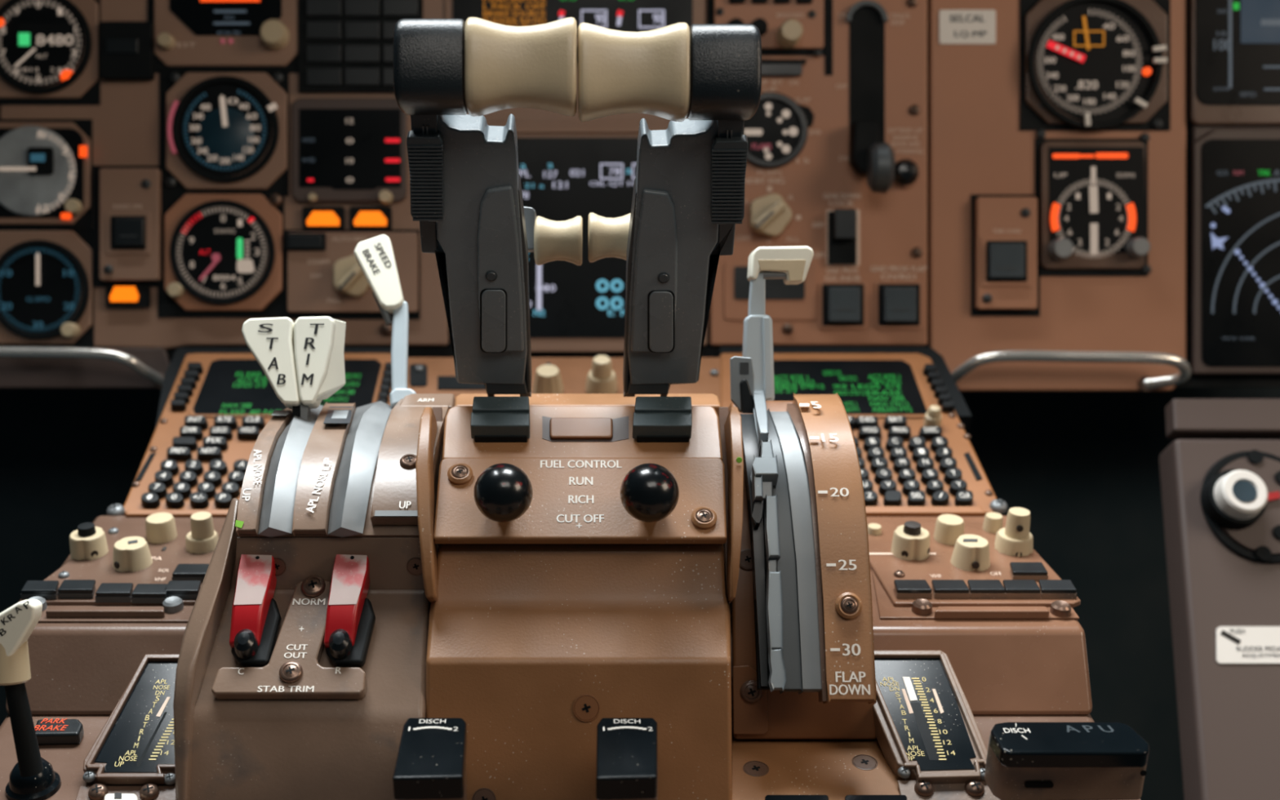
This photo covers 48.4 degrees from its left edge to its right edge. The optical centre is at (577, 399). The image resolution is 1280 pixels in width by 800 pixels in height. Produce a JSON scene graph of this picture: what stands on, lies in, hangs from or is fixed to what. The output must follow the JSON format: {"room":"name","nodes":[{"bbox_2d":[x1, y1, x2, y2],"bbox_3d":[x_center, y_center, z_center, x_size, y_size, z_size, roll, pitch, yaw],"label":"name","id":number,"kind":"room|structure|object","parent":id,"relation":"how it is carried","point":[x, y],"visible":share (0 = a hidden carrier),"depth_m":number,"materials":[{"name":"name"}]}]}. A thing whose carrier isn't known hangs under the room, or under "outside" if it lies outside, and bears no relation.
{"room":"control cabin","nodes":[
{"label":"control cabin","id":0,"kind":"room"},
{"bbox_2d":[0,0,1279,391],"bbox_3d":[0.010,-0.214,0.997,1.284,0.395,0.178,0,21,0],"label":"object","id":1,"kind":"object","parent":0,"point":[953,110],"depth_m":0.98,"materials":[{"name":"paint"}]},
{"bbox_2d":[0,119,92,231],"bbox_3d":[-0.376,-0.154,0.977,0.084,0.072,0.034,0,21,0],"label":"gauge","id":2,"kind":"object","parent":1,"relation":"attached to","point":[46,165],"visible":1,"depth_m":0.97,"materials":[{"name":"paint"}]},
{"bbox_2d":[0,227,93,347],"bbox_3d":[-0.379,-0.074,0.975,0.091,0.080,0.040,0,21,0],"label":"gauge","id":3,"kind":"object","parent":1,"relation":"attached to","point":[46,287],"visible":1,"depth_m":0.98,"materials":[{"name":"paint"}]},
{"bbox_2d":[0,0,100,105],"bbox_3d":[-0.374,-0.245,0.978,0.090,0.080,0.035,0,21,0],"label":"altimeter","id":4,"kind":"object","parent":1,"relation":"attached to","point":[50,49],"visible":1,"depth_m":0.98,"materials":[{"name":"paint"}]},
{"bbox_2d":[0,17,4,26],"bbox_3d":[-0.396,-0.259,0.974,0.007,0.007,0.003,0,0,0],"label":"lamp","id":5,"kind":"object","parent":4,"relation":"on","point":[2,21],"depth_m":0.97,"materials":[{"name":"orange plastic"}]},
{"bbox_2d":[60,69,72,80],"bbox_3d":[-0.349,-0.222,0.974,0.010,0.010,0.004,0,0,0],"label":"warning lamp","id":6,"kind":"object","parent":4,"relation":"attached to","point":[64,74],"depth_m":0.97,"materials":[{"name":"orange plastic"}]},
{"bbox_2d":[0,346,164,389],"bbox_3d":[-0.367,-0.020,0.963,0.174,0.036,0.021,-2,21,-4],"label":"grab rail","id":7,"kind":"object","parent":1,"relation":"attached to","point":[129,360],"visible":0.92,"depth_m":0.95,"materials":[{"name":"silver metal"}]},
{"bbox_2d":[93,165,161,287],"bbox_3d":[-0.310,-0.119,0.977,0.047,0.079,0.036,0,21,0],"label":"switch panel","id":8,"kind":"object","parent":1,"relation":"attached to","point":[127,199],"visible":1,"depth_m":0.97,"materials":[{"name":"paint"}]},
{"bbox_2d":[99,21,155,80],"bbox_3d":[-0.309,-0.239,0.976,0.036,0.039,0.020,0,21,0],"label":"switch","id":9,"kind":"object","parent":1,"relation":"attached to","point":[126,48],"visible":1,"depth_m":0.97,"materials":[{"name":"plastic"}]},
{"bbox_2d":[105,284,151,307],"bbox_3d":[-0.309,-0.071,0.978,0.030,0.016,0.010,0,21,0],"label":"warning lamp","id":10,"kind":"object","parent":1,"relation":"attached to","point":[116,295],"visible":1,"depth_m":0.98,"materials":[{"name":"orange plastic"}]},
{"bbox_2d":[157,191,284,317],"bbox_3d":[-0.245,-0.099,0.977,0.087,0.082,0.038,0,21,0],"label":"gauge","id":11,"kind":"object","parent":1,"relation":"attached to","point":[223,254],"visible":1,"depth_m":0.97,"materials":[{"name":"paint"}]},
{"bbox_2d":[146,0,298,73],"bbox_3d":[-0.244,-0.266,0.976,0.105,0.080,0.040,0,21,0],"label":"display","id":12,"kind":"object","parent":1,"relation":"attached to","point":[189,34],"visible":1,"depth_m":0.98,"materials":[{"name":"paint"}]},
{"bbox_2d":[159,69,288,195],"bbox_3d":[-0.243,-0.183,0.978,0.089,0.082,0.036,0,21,0],"label":"gauge","id":13,"kind":"object","parent":1,"relation":"attached to","point":[225,132],"visible":1,"depth_m":0.97,"materials":[{"name":"paint"}]},
{"bbox_2d":[284,232,326,251],"bbox_3d":[-0.186,-0.108,0.976,0.028,0.014,0.012,0,21,0],"label":"switch","id":14,"kind":"object","parent":1,"relation":"attached to","point":[292,241],"visible":1,"depth_m":0.97,"materials":[{"name":"plastic"}]},
{"bbox_2d":[302,206,345,231],"bbox_3d":[-0.174,-0.125,0.978,0.028,0.017,0.010,0,21,0],"label":"warning lamp","id":15,"kind":"object","parent":1,"relation":"attached to","point":[313,218],"visible":1,"depth_m":0.98,"materials":[{"name":"orange plastic"}]},
{"bbox_2d":[291,97,407,204],"bbox_3d":[-0.157,-0.170,0.974,0.079,0.068,0.038,0,21,0],"label":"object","id":16,"kind":"object","parent":1,"relation":"attached to","point":[344,149],"visible":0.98,"depth_m":0.97,"materials":[{"name":"black glass"}]},
{"bbox_2d":[280,229,420,337],"bbox_3d":[-0.156,-0.078,0.974,0.096,0.069,0.039,0,21,0],"label":"panel","id":17,"kind":"object","parent":1,"relation":"attached to","point":[331,282],"visible":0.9,"depth_m":0.97,"materials":[{"name":"paint"}]},
{"bbox_2d":[298,0,422,92],"bbox_3d":[-0.149,-0.251,0.978,0.085,0.075,0.033,0,21,0],"label":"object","id":18,"kind":"object","parent":1,"relation":"attached to","point":[345,46],"visible":0.81,"depth_m":0.97,"materials":[{"name":"black plastic"}]},
{"bbox_2d":[349,206,391,231],"bbox_3d":[-0.142,-0.125,0.978,0.028,0.017,0.010,0,21,0],"label":"warning lamp","id":19,"kind":"object","parent":1,"relation":"attached to","point":[361,218],"visible":1,"depth_m":0.98,"materials":[{"name":"orange plastic"}]},
{"bbox_2d":[407,355,720,404],"bbox_3d":[-0.006,-0.006,0.915,0.228,0.047,0.085,0,21,0],"label":"panel","id":20,"kind":"object","parent":1,"relation":"attached to","point":[600,374],"visible":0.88,"depth_m":0.92,"materials":[{"name":"brown paint"}]},
{"bbox_2d":[444,0,703,47],"bbox_3d":[-0.002,-0.298,0.980,0.178,0.102,0.041,0,21,0],"label":"display","id":21,"kind":"object","parent":1,"relation":"attached to","point":[629,15],"visible":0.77,"depth_m":0.98,"materials":[{"name":"paint"}]},
{"bbox_2d":[486,48,669,351],"bbox_3d":[0.002,-0.138,0.979,0.170,0.196,0.076,0,21,0],"label":"display","id":22,"kind":"object","parent":1,"relation":"attached to","point":[567,170],"visible":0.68,"depth_m":0.98,"materials":[{"name":"glass"}]},
{"bbox_2d":[707,0,826,57],"bbox_3d":[0.131,-0.270,0.971,0.082,0.069,0.044,0,21,0],"label":"control panel","id":23,"kind":"object","parent":1,"relation":"attached to","point":[785,27],"visible":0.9,"depth_m":0.98,"materials":[{"name":"paint"}]},
{"bbox_2d":[724,262,815,319],"bbox_3d":[0.132,-0.075,0.979,0.063,0.038,0.015,0,21,0],"label":"display window","id":24,"kind":"structure","parent":1,"relation":"in","point":[784,301],"depth_m":0.98,"materials":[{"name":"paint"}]},
{"bbox_2d":[749,193,791,237],"bbox_3d":[0.133,-0.126,0.972,0.029,0.030,0.025,-3,21,-8],"label":"rotary selector","id":25,"kind":"object","parent":1,"relation":"attached to","point":[769,215],"visible":1,"depth_m":0.97,"materials":[{"name":"beige plastic"}]},
{"bbox_2d":[743,92,813,168],"bbox_3d":[0.134,-0.185,0.977,0.056,0.050,0.023,1,21,3],"label":"gauge","id":26,"kind":"object","parent":1,"relation":"attached to","point":[776,134],"visible":0.84,"depth_m":0.98,"materials":[{"name":"black plastic"}]},
{"bbox_2d":[761,0,832,76],"bbox_3d":[0.148,-0.264,0.976,0.061,0.080,0.031,-3,21,-8],"label":"block","id":27,"kind":"object","parent":1,"relation":"attached to","point":[770,68],"visible":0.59,"depth_m":0.98,"materials":[{"name":"plastic"}]},
{"bbox_2d":[818,280,866,329],"bbox_3d":[0.183,-0.064,0.977,0.033,0.031,0.018,0,21,0],"label":"button","id":28,"kind":"object","parent":1,"relation":"attached to","point":[842,304],"visible":1,"depth_m":0.98,"materials":[{"name":"paint"}]},
{"bbox_2d":[826,208,859,265],"bbox_3d":[0.183,-0.112,0.977,0.023,0.040,0.020,0,21,0],"label":"rocker switch","id":29,"kind":"object","parent":1,"relation":"attached to","point":[842,225],"visible":1,"depth_m":0.98,"materials":[{"name":"black plastic"}]},
{"bbox_2d":[844,0,895,193],"bbox_3d":[0.199,-0.205,0.963,0.029,0.120,0.081,0,21,0],"label":"lever","id":30,"kind":"object","parent":1,"relation":"attached to","point":[870,156],"visible":1,"depth_m":0.98,"materials":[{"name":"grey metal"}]},
{"bbox_2d":[875,280,923,329],"bbox_3d":[0.221,-0.064,0.977,0.033,0.031,0.018,0,21,0],"label":"button","id":31,"kind":"object","parent":1,"relation":"attached to","point":[899,304],"visible":1,"depth_m":0.98,"materials":[{"name":"paint"}]},
{"bbox_2d":[893,157,920,188],"bbox_3d":[0.226,-0.155,0.976,0.021,0.020,0.016,0,21,0],"label":"knob","id":32,"kind":"object","parent":1,"relation":"attached to","point":[907,171],"visible":0.82,"depth_m":0.97,"materials":[{"name":"paint"}]},
{"bbox_2d":[938,9,995,44],"bbox_3d":[0.268,-0.257,0.979,0.039,0.022,0.009,0,21,0],"label":"placard","id":33,"kind":"object","parent":1,"relation":"attached to","point":[955,26],"visible":1,"depth_m":0.98,"materials":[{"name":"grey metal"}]},
{"bbox_2d":[970,194,1039,315],"bbox_3d":[0.295,-0.099,0.977,0.047,0.079,0.036,0,21,0],"label":"switch panel","id":34,"kind":"object","parent":1,"relation":"attached to","point":[1005,281],"visible":1,"depth_m":0.97,"materials":[{"name":"paint"}]},
{"bbox_2d":[951,350,1191,391],"bbox_3d":[0.334,-0.019,0.968,0.163,0.035,0.024,0,21,0],"label":"grab rail","id":35,"kind":"object","parent":1,"relation":"attached to","point":[1145,384],"visible":0.96,"depth_m":0.95,"materials":[{"name":"silver metal"}]},
{"bbox_2d":[1034,129,1151,275],"bbox_3d":[0.355,-0.134,0.975,0.080,0.095,0.046,0,21,0],"label":"gauge","id":36,"kind":"object","parent":1,"relation":"attached to","point":[1092,193],"visible":1,"depth_m":0.97,"materials":[{"name":"brown paint"}]},
{"bbox_2d":[1019,0,1170,130],"bbox_3d":[0.356,-0.232,0.975,0.104,0.091,0.044,0,21,0],"label":"gauge","id":37,"kind":"object","parent":1,"relation":"attached to","point":[1085,64],"visible":1,"depth_m":0.97,"materials":[{"name":"brown paint"}]},
{"bbox_2d":[1190,0,1279,125],"bbox_3d":[0.504,-0.256,0.978,0.165,0.126,0.051,0,21,0],"label":"display","id":38,"kind":"object","parent":1,"relation":"attached to","point":[1235,44],"visible":1,"depth_m":0.97,"materials":[{"name":"brown paint"}]},
{"bbox_2d":[1191,128,1279,374],"bbox_3d":[0.504,-0.102,0.978,0.164,0.158,0.063,0,21,0],"label":"display","id":39,"kind":"object","parent":1,"relation":"attached to","point":[1236,171],"visible":1,"depth_m":0.97,"materials":[{"name":"black glass"}]},
{"bbox_2d":[0,387,1279,799],"bbox_3d":[0.051,0.352,1.167,2.218,0.809,0.319,0,21,0],"label":"dark background","id":40,"kind":"structure","parent":0,"point":[1085,467],"depth_m":1.16,"materials":[{"name":"black"}]},
{"bbox_2d":[1159,399,1279,799],"bbox_3d":[0.464,0.163,0.870,0.187,0.263,0.277,3,21,7],"label":"console","id":41,"kind":"structure","parent":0,"point":[1228,714],"depth_m":0.87},
{"bbox_2d":[1200,449,1279,564],"bbox_3d":[0.431,0.066,0.898,0.075,0.056,0.055,-3,21,-9],"label":"knob","id":42,"kind":"object","parent":41,"relation":"in","point":[1240,495],"visible":1,"depth_m":0.89,"materials":[{"name":"black plastic"}]},
{"bbox_2d":[1216,626,1279,663],"bbox_3d":[0.426,0.149,0.863,0.081,0.017,0.017,0,21,0],"label":"placard","id":43,"kind":"object","parent":41,"relation":"attached to","point":[1234,644],"visible":1,"depth_m":0.86},
{"bbox_3d":[0.000,0.616,0.770,4.400,0.100,3.400,0,21,0],"label":"floor","id":44,"kind":"structure","parent":0,"visible":0},
{"bbox_2d":[0,515,1149,799],"bbox_3d":[-0.014,0.279,0.661,0.522,0.334,0.436,0,21,0],"label":"pedestal","id":45,"kind":"object","parent":44,"relation":"on","point":[1006,670],"depth_m":0.65,"materials":[{"name":"brown paint"}]},
{"bbox_2d":[0,599,61,799],"bbox_3d":[-0.244,0.129,0.610,0.035,0.094,0.027,0,21,-1],"label":"lever","id":46,"kind":"object","parent":45,"relation":"on","point":[33,777],"visible":1,"depth_m":0.60,"materials":[{"name":"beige plastic"}]},
{"bbox_2d":[34,718,84,745],"bbox_3d":[-0.242,0.154,0.662,0.023,0.007,0.014,0,21,0],"label":"brake light","id":47,"kind":"object","parent":45,"relation":"on","point":[48,731],"visible":0.94,"depth_m":0.66,"materials":[{"name":"black plastic"}]},
{"bbox_2d":[104,792,137,799],"bbox_3d":[-0.197,0.174,0.614,0.016,0.003,0.012,0,21,0],"label":"tab","id":48,"kind":"object","parent":45,"relation":"on","point":[116,796],"visible":1,"depth_m":0.62,"materials":[{"name":"beige plastic"}]},
{"bbox_2d":[18,511,224,622],"bbox_3d":[-0.224,0.080,0.743,0.111,0.022,0.108,0,21,0],"label":"panel","id":49,"kind":"object","parent":45,"relation":"on","point":[154,570],"visible":0.94,"depth_m":0.73,"materials":[{"name":"brown paint"}]},
{"bbox_2d":[75,653,179,799],"bbox_3d":[-0.190,0.149,0.650,0.060,0.036,0.080,0,21,0],"label":"indicator","id":50,"kind":"object","parent":45,"relation":"on","point":[133,752],"visible":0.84,"depth_m":0.64,"materials":[{"name":"brown paint"}]},
{"bbox_2d":[106,346,391,516],"bbox_3d":[-0.188,0.019,0.893,0.168,0.054,0.194,-1,21,-1],"label":"keyboard","id":51,"kind":"object","parent":45,"relation":"on","point":[215,403],"visible":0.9,"depth_m":0.88,"materials":[{"name":"orange paint"}]},
{"bbox_2d":[173,497,431,799],"bbox_3d":[-0.121,0.120,0.656,0.111,0.132,0.131,0,21,-1],"label":"housing","id":52,"kind":"object","parent":45,"relation":"on","point":[225,748],"visible":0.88,"depth_m":0.62,"materials":[{"name":"beige paint"}]},
{"bbox_2d":[229,554,281,666],"bbox_3d":[-0.144,0.094,0.638,0.021,0.038,0.046,-1,21,-3],"label":"switch","id":53,"kind":"object","parent":52,"relation":"attached to","point":[255,619],"visible":1,"depth_m":0.63,"materials":[{"name":"red paint"}]},
{"bbox_2d":[211,575,366,698],"bbox_3d":[-0.125,0.105,0.633,0.066,0.037,0.051,0,21,0],"label":"plate","id":54,"kind":"object","parent":52,"relation":"in","point":[293,670],"visible":1,"depth_m":0.62,"materials":[{"name":"beige paint"}]},
{"bbox_2d":[324,554,375,667],"bbox_3d":[-0.101,0.094,0.637,0.021,0.038,0.046,0,21,0],"label":"switch","id":55,"kind":"object","parent":52,"relation":"attached to","point":[350,619],"visible":1,"depth_m":0.63,"materials":[{"name":"red paint"}]},
{"bbox_2d":[400,393,743,799],"bbox_3d":[-0.007,0.081,0.674,0.168,0.141,0.177,0,21,0],"label":"throttle quadrant","id":56,"kind":"object","parent":45,"relation":"on","point":[558,619],"visible":0.98,"depth_m":0.64,"materials":[{"name":"brown paint"}]},
{"bbox_2d":[235,398,448,537],"bbox_3d":[-0.110,0.032,0.697,0.090,0.042,0.127,0,21,0],"label":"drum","id":57,"kind":"object","parent":56,"relation":"attached to","point":[341,471],"visible":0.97,"depth_m":0.66,"materials":[{"name":"beige paint"}]},
{"bbox_2d":[235,520,244,528],"bbox_3d":[-0.152,0.056,0.641,0.004,0.003,0.003,3,21,8],"label":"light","id":58,"kind":"object","parent":57,"relation":"on","point":[239,523],"depth_m":0.64,"materials":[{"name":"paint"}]},
{"bbox_2d":[241,316,301,417],"bbox_3d":[-0.154,-0.015,0.717,0.028,0.050,0.042,-5,21,-12],"label":"lever","id":59,"kind":"object","parent":57,"relation":"attached to","point":[270,340],"visible":1,"depth_m":0.71,"materials":[{"name":"beige plastic"}]},
{"bbox_2d":[293,316,346,420],"bbox_3d":[-0.130,-0.015,0.718,0.025,0.050,0.037,-1,21,-2],"label":"lever","id":60,"kind":"object","parent":57,"relation":"on","point":[318,341],"visible":1,"depth_m":0.71,"materials":[{"name":"beige plastic"}]},
{"bbox_2d":[354,234,415,408],"bbox_3d":[-0.100,-0.042,0.761,0.022,0.081,0.072,-9,23,-21],"label":"lever","id":61,"kind":"object","parent":57,"relation":"on","point":[375,256],"visible":0.98,"depth_m":0.76,"materials":[{"name":"beige plastic"}]},
{"bbox_2d":[447,462,472,484],"bbox_3d":[-0.054,0.034,0.660,0.012,0.007,0.011,2,21,5],"label":"screw","id":62,"kind":"object","parent":56,"relation":"on","point":[458,473],"depth_m":0.66,"materials":[{"name":"brown paint"}]},
{"bbox_2d":[392,17,577,396],"bbox_3d":[-0.039,-0.079,0.645,0.077,0.189,0.081,0,21,0],"label":"lever","id":63,"kind":"object","parent":56,"relation":"on","point":[466,193],"visible":1,"depth_m":0.62,"materials":[{"name":"grey paint"}]},
{"bbox_2d":[523,206,582,265],"bbox_3d":[-0.015,-0.080,0.689,0.034,0.029,0.024,0,21,0],"label":"lever","id":64,"kind":"object","parent":63,"relation":"attached to","point":[549,240],"visible":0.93,"depth_m":0.68,"materials":[{"name":"beige plastic"}]},
{"bbox_2d":[470,396,529,442],"bbox_3d":[-0.037,0.009,0.683,0.028,0.018,0.021,0,21,0],"label":"block","id":65,"kind":"object","parent":56,"relation":"on","point":[493,419],"visible":1,"depth_m":0.68,"materials":[{"name":"black plastic"}]},
{"bbox_2d":[473,462,533,522],"bbox_3d":[-0.031,0.042,0.633,0.026,0.032,0.035,7,22,17],"label":"knob","id":66,"kind":"object","parent":56,"relation":"on","point":[503,492],"visible":1,"depth_m":0.62,"materials":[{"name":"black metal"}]},
{"bbox_2d":[620,462,679,522],"bbox_3d":[0.034,0.042,0.633,0.026,0.032,0.035,9,23,23],"label":"knob","id":67,"kind":"object","parent":56,"relation":"on","point":[650,492],"visible":1,"depth_m":0.62,"materials":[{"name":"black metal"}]},
{"bbox_2d":[632,396,692,442],"bbox_3d":[0.041,0.009,0.683,0.029,0.018,0.021,0,21,0],"label":"block","id":68,"kind":"object","parent":56,"relation":"on","point":[655,419],"visible":1,"depth_m":0.68,"materials":[{"name":"black plastic"}]},
{"bbox_2d":[577,22,761,396],"bbox_3d":[0.039,-0.078,0.646,0.077,0.186,0.080,0,21,0],"label":"lever","id":69,"kind":"object","parent":56,"relation":"on","point":[688,200],"visible":1,"depth_m":0.62,"materials":[{"name":"grey paint"}]},
{"bbox_2d":[588,212,631,262],"bbox_3d":[0.022,-0.081,0.689,0.034,0.029,0.024,0,21,0],"label":"lever","id":70,"kind":"object","parent":69,"relation":"attached to","point":[607,237],"visible":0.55,"depth_m":0.68,"materials":[{"name":"beige plastic"}]},
{"bbox_2d":[690,506,716,529],"bbox_3d":[0.057,0.053,0.643,0.012,0.007,0.011,-2,21,-5],"label":"screw","id":71,"kind":"object","parent":56,"relation":"on","point":[701,517],"depth_m":0.64,"materials":[{"name":"brown paint"}]},
{"bbox_2d":[736,457,742,462],"bbox_3d":[0.074,0.027,0.647,0.003,0.003,0.001,0,0,0],"label":"light","id":72,"kind":"object","parent":56,"relation":"on","point":[739,460],"depth_m":0.65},
{"bbox_2d":[764,795,828,799],"bbox_3d":[0.094,0.176,0.609,0.029,0.004,0.017,0,21,0],"label":"key","id":73,"kind":"object","parent":45,"relation":"on","point":[767,797],"visible":1,"depth_m":0.61,"materials":[{"name":"black plastic"}]},
{"bbox_2d":[724,392,876,738],"bbox_3d":[0.105,0.075,0.686,0.068,0.134,0.164,0,21,0],"label":"housing","id":74,"kind":"object","parent":45,"relation":"on","point":[829,691],"visible":0.94,"depth_m":0.65,"materials":[{"name":"brown paint"}]},
{"bbox_2d":[729,355,786,692],"bbox_3d":[0.084,0.051,0.678,0.019,0.109,0.164,1,21,2],"label":"gate","id":75,"kind":"object","parent":74,"relation":"attached to","point":[764,473],"visible":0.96,"depth_m":0.65,"materials":[{"name":"grey metal"}]},
{"bbox_2d":[742,245,813,400],"bbox_3d":[0.103,-0.039,0.739,0.034,0.081,0.045,3,21,8],"label":"lever","id":76,"kind":"object","parent":74,"relation":"on","point":[792,264],"visible":0.94,"depth_m":0.73,"materials":[{"name":"beige plastic"}]},
{"bbox_2d":[835,592,862,618],"bbox_3d":[0.120,0.091,0.631,0.012,0.012,0.006,0,0,0],"label":"screw","id":77,"kind":"object","parent":74,"relation":"on","point":[837,605],"depth_m":0.63,"materials":[{"name":"brown metal"}]},
{"bbox_2d":[719,346,1007,515],"bbox_3d":[0.167,0.019,0.895,0.165,0.053,0.194,1,21,2],"label":"display unit","id":78,"kind":"object","parent":45,"relation":"on","point":[909,419],"visible":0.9,"depth_m":0.89,"materials":[{"name":"orange paint"}]},
{"bbox_2d":[844,795,906,799],"bbox_3d":[0.128,0.176,0.609,0.029,0.004,0.017,0,21,0],"label":"key","id":79,"kind":"object","parent":45,"relation":"on","point":[847,797],"visible":1,"depth_m":0.61,"materials":[{"name":"black plastic"}]},
{"bbox_2d":[872,650,999,799],"bbox_3d":[0.158,0.148,0.652,0.047,0.037,0.089,-3,21,-8],"label":"indicator","id":80,"kind":"object","parent":45,"relation":"on","point":[927,733],"visible":0.94,"depth_m":0.65,"materials":[{"name":"beige paint"}]},
{"bbox_2d":[866,506,1080,619],"bbox_3d":[0.200,0.078,0.744,0.103,0.025,0.105,0,21,0],"label":"panel","id":81,"kind":"object","parent":45,"relation":"on","point":[949,567],"visible":0.95,"depth_m":0.74,"materials":[{"name":"paint"}]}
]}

